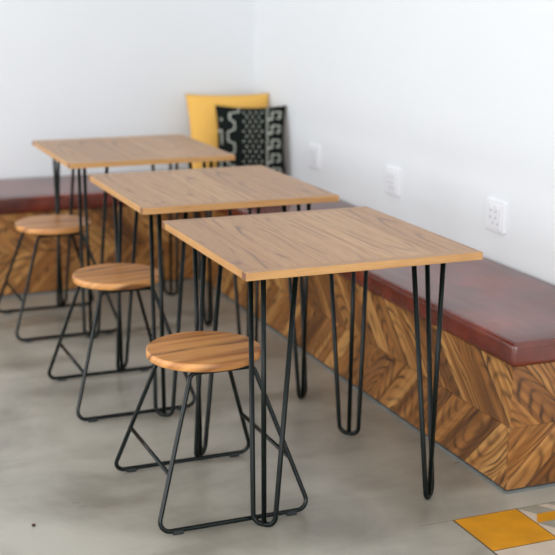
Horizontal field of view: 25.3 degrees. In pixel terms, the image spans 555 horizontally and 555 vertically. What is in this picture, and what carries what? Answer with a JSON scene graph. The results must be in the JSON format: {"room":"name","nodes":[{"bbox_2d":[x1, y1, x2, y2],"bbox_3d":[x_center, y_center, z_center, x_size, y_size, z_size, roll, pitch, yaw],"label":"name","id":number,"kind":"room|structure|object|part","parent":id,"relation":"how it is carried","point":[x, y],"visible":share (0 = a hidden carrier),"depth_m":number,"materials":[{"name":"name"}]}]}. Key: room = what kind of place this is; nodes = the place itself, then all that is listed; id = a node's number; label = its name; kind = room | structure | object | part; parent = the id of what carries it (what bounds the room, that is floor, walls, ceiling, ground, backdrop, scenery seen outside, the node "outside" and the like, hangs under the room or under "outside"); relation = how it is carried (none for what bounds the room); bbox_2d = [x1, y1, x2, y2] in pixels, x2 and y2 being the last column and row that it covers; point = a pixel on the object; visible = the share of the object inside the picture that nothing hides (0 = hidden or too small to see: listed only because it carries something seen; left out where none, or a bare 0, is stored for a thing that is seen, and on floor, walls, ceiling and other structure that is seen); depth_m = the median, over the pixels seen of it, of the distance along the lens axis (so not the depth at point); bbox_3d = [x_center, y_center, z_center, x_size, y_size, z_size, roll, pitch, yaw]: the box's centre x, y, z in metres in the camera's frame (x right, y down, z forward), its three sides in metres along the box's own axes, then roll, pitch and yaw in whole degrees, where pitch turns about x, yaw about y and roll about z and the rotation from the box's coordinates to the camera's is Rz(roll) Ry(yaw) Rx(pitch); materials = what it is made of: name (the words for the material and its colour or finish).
{"room":"cafe","nodes":[
{"label":"cafe","id":0,"kind":"room"},
{"bbox_2d":[0,0,254,178],"bbox_3d":[-2.613,-1.352,5.542,5.350,2.900,0.120,-5,15,-22],"label":"wall","id":1,"kind":"structure","parent":0,"point":[70,69],"depth_m":6.30,"materials":[{"name":"white paint"}]},
{"bbox_2d":[0,278,554,554],"bbox_3d":[-1.160,0.974,2.458,5.350,0.100,7.570,-5,15,-22],"label":"floor","id":2,"kind":"structure","parent":0,"point":[59,475],"depth_m":3.85,"materials":[{"name":"concrete"}]},
{"bbox_2d":[0,215,116,341],"bbox_3d":[-0.956,-0.019,5.315,0.445,0.449,0.482,-5,15,-22],"label":"stool","id":3,"kind":"object","parent":2,"relation":"on","point":[43,226],"visible":0.84,"depth_m":5.20,"materials":[{"name":"brown wood"}]},
{"bbox_3d":[-1.024,-0.050,5.479,0.445,0.421,0.117,-5,15,-22],"label":"leg frame","id":4,"kind":"part","parent":3,"relation":"part of","materials":[{"name":"black metal"}]},
{"bbox_3d":[-0.954,-0.225,5.264,0.320,0.024,0.320,-5,15,-22],"label":"seat","id":5,"kind":"part","parent":3,"relation":"part of","materials":[{"name":"brown wood"}]},
{"bbox_2d":[0,206,200,297],"bbox_3d":[-1.661,-0.135,5.871,3.548,0.393,0.562,-5,15,-22],"label":"bench","id":6,"kind":"object","parent":2,"relation":"on","point":[43,280],"visible":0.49,"depth_m":5.86,"materials":[{"name":"brown wood"}]},
{"bbox_2d":[0,176,54,213],"bbox_3d":[-1.160,-0.354,5.794,0.425,0.077,0.914,-5,15,-22],"label":"bench cushion","id":7,"kind":"object","parent":6,"relation":"on","point":[27,195],"depth_m":5.76,"materials":[{"name":"leather"}]},
{"bbox_2d":[60,172,127,210],"bbox_3d":[-0.868,-0.381,5.912,0.546,0.077,0.915,-5,15,-22],"label":"bench cushion","id":8,"kind":"object","parent":6,"relation":"on","point":[95,195],"depth_m":5.85,"materials":[{"name":"leather"}]},
{"bbox_2d":[185,93,268,168],"bbox_3d":[-0.248,-0.744,6.385,0.440,0.401,0.158,-3,14,-14],"label":"cushion","id":9,"kind":"object","parent":8,"relation":"on","point":[201,108],"visible":0.41,"depth_m":6.33,"materials":[{"name":"yellow fabric"}]},
{"bbox_2d":[215,105,285,173],"bbox_3d":[-0.134,-0.685,6.223,0.362,0.355,0.136,0,14,0],"label":"cushion","id":10,"kind":"object","parent":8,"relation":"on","point":[255,136],"visible":0.87,"depth_m":6.18,"materials":[{"name":"black fabric"}]},
{"bbox_2d":[47,263,195,421],"bbox_3d":[-0.569,0.204,4.423,0.428,0.453,0.482,-5,15,-22],"label":"stool","id":11,"kind":"object","parent":2,"relation":"on","point":[110,278],"visible":0.77,"depth_m":4.31,"materials":[{"name":"brown wood"}]},
{"bbox_3d":[-0.637,0.173,4.586,0.428,0.425,0.117,-5,15,-22],"label":"leg frame","id":12,"kind":"part","parent":11,"relation":"part of","materials":[{"name":"black metal"}]},
{"bbox_3d":[-0.567,-0.004,4.371,0.312,0.024,0.312,-5,15,-22],"label":"seat","id":13,"kind":"part","parent":11,"relation":"part of","materials":[{"name":"brown wood"}]},
{"bbox_3d":[-0.500,0.255,4.264,0.428,0.425,0.117,-5,15,-22],"label":"leg frame","id":14,"kind":"part","parent":11,"relation":"part of","materials":[{"name":"black metal"}]},
{"bbox_2d":[32,134,234,337],"bbox_3d":[-0.637,-0.195,5.408,0.697,0.750,0.718,-5,15,-22],"label":"table","id":15,"kind":"object","parent":2,"relation":"on","point":[106,152],"visible":0.95,"depth_m":5.24,"materials":[{"name":"brown wood"}]},
{"bbox_3d":[-0.963,-0.221,5.550,0.080,0.726,0.147,6,15,22],"label":"leg","id":16,"kind":"part","parent":15,"relation":"part of","materials":[{"name":"black metal"}]},
{"bbox_3d":[-0.767,-0.104,5.088,0.147,0.726,0.081,6,15,22],"label":"leg","id":17,"kind":"part","parent":15,"relation":"part of","materials":[{"name":"black metal"}]},
{"bbox_3d":[-0.507,-0.263,5.733,0.147,0.726,0.081,6,15,22],"label":"leg","id":18,"kind":"part","parent":15,"relation":"part of","materials":[{"name":"black metal"}]},
{"bbox_3d":[-0.311,-0.146,5.271,0.080,0.726,0.147,6,15,22],"label":"leg","id":19,"kind":"part","parent":15,"relation":"part of","materials":[{"name":"black metal"}]},
{"bbox_2d":[114,331,307,534],"bbox_3d":[-0.203,0.415,3.594,0.445,0.449,0.482,-5,15,-22],"label":"stool","id":20,"kind":"object","parent":2,"relation":"on","point":[195,352],"visible":0.97,"depth_m":3.50,"materials":[{"name":"brown wood"}]},
{"bbox_3d":[-0.272,0.384,3.758,0.445,0.421,0.117,-5,15,-22],"label":"leg frame","id":21,"kind":"part","parent":20,"relation":"part of","materials":[{"name":"black metal"}]},
{"bbox_3d":[-0.212,0.210,3.539,0.328,0.024,0.328,-5,15,-22],"label":"seat","id":22,"kind":"part","parent":20,"relation":"part of","materials":[{"name":"brown wood"}]},
{"bbox_3d":[-0.135,0.466,3.435,0.445,0.421,0.117,-5,15,-22],"label":"leg frame","id":23,"kind":"part","parent":20,"relation":"part of","materials":[{"name":"black metal"}]},
{"bbox_2d":[88,165,338,416],"bbox_3d":[-0.251,0.031,4.512,0.697,0.750,0.718,-5,15,-22],"label":"table","id":24,"kind":"object","parent":2,"relation":"on","point":[149,193],"visible":0.8,"depth_m":4.35,"materials":[{"name":"brown wood"}]},
{"bbox_3d":[-0.577,0.006,4.654,0.080,0.726,0.147,6,15,22],"label":"leg","id":25,"kind":"part","parent":24,"relation":"part of","materials":[{"name":"black metal"}]},
{"bbox_3d":[-0.381,0.122,4.193,0.147,0.726,0.081,6,15,22],"label":"leg","id":26,"kind":"part","parent":24,"relation":"part of","materials":[{"name":"black metal"}]},
{"bbox_3d":[-0.121,-0.036,4.838,0.147,0.726,0.081,6,15,22],"label":"leg","id":27,"kind":"part","parent":24,"relation":"part of","materials":[{"name":"black metal"}]},
{"bbox_3d":[0.075,0.080,4.376,0.080,0.726,0.147,6,15,22],"label":"leg","id":28,"kind":"part","parent":24,"relation":"part of","materials":[{"name":"black metal"}]},
{"bbox_2d":[162,206,482,526],"bbox_3d":[0.102,0.242,3.676,0.697,0.750,0.718,-5,15,-22],"label":"table","id":29,"kind":"object","parent":2,"relation":"on","point":[254,247],"visible":0.98,"depth_m":3.51,"materials":[{"name":"brown wood"}]},
{"bbox_3d":[-0.224,0.217,3.818,0.080,0.726,0.147,6,15,22],"label":"leg","id":30,"kind":"part","parent":29,"relation":"part of","materials":[{"name":"black metal"}]},
{"bbox_3d":[-0.027,0.333,3.357,0.147,0.726,0.081,6,15,22],"label":"leg","id":31,"kind":"part","parent":29,"relation":"part of","materials":[{"name":"black metal"}]},
{"bbox_3d":[0.232,0.175,4.001,0.147,0.726,0.081,6,15,22],"label":"leg","id":32,"kind":"part","parent":29,"relation":"part of","materials":[{"name":"black metal"}]},
{"bbox_3d":[0.429,0.291,3.540,0.080,0.726,0.147,6,15,22],"label":"leg","id":33,"kind":"part","parent":29,"relation":"part of","materials":[{"name":"black metal"}]},
{"bbox_2d":[200,210,554,493],"bbox_3d":[0.381,0.114,4.940,0.507,0.393,2.779,-5,15,-22],"label":"bench","id":34,"kind":"object","parent":2,"relation":"on","point":[496,418],"visible":0.59,"depth_m":3.96,"materials":[{"name":"brown wood"}]},
{"bbox_2d":[356,266,413,313],"bbox_3d":[0.446,0.073,4.130,0.292,0.077,0.559,-5,15,-22],"label":"bench cushion","id":35,"kind":"object","parent":34,"relation":"on","point":[394,285],"depth_m":4.26,"materials":[{"name":"leather"}]},
{"bbox_2d":[442,257,554,366],"bbox_3d":[0.698,0.120,3.949,0.616,0.077,1.154,-5,15,-22],"label":"bench cushion","id":36,"kind":"object","parent":34,"relation":"on","point":[505,314],"depth_m":3.87,"materials":[{"name":"leather"}]},
{"bbox_3d":[0.908,0.420,3.703,0.502,0.382,0.013,-5,15,-22],"label":"panel","id":37,"kind":"part","parent":34,"relation":"part of","materials":[{"name":"brown wood"}]},
{"bbox_2d":[453,502,554,554],"bbox_3d":[0.897,0.725,3.310,0.622,0.002,0.624,-5,15,-22],"label":"rug","id":38,"kind":"object","parent":2,"relation":"on","point":[529,530],"depth_m":3.42,"materials":[{"name":"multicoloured fabric"}]},
{"bbox_2d":[255,0,554,285],"bbox_3d":[1.358,-0.728,3.165,0.120,2.900,7.690,-5,15,-22],"label":"wall","id":39,"kind":"structure","parent":0,"point":[457,97],"depth_m":4.91,"materials":[{"name":"white paint"}]},
{"bbox_2d":[308,142,320,169],"bbox_3d":[0.173,-0.585,5.962,0.016,0.118,0.128,-5,15,-22],"label":"wall socket","id":40,"kind":"object","parent":39,"relation":"attached to","point":[314,150],"visible":1,"depth_m":5.94,"materials":[{"name":"white plastic"}]},
{"bbox_2d":[384,165,400,196],"bbox_3d":[0.483,-0.407,5.231,0.016,0.118,0.128,-5,15,-22],"label":"wall socket","id":41,"kind":"object","parent":39,"relation":"attached to","point":[392,183],"visible":1,"depth_m":5.21,"materials":[{"name":"white plastic"}]},
{"bbox_2d":[485,197,506,234],"bbox_3d":[0.792,-0.224,4.505,0.016,0.118,0.128,-5,15,-22],"label":"wall socket","id":42,"kind":"object","parent":39,"relation":"attached to","point":[496,210],"visible":1,"depth_m":4.49,"materials":[{"name":"white plastic"}]}
]}

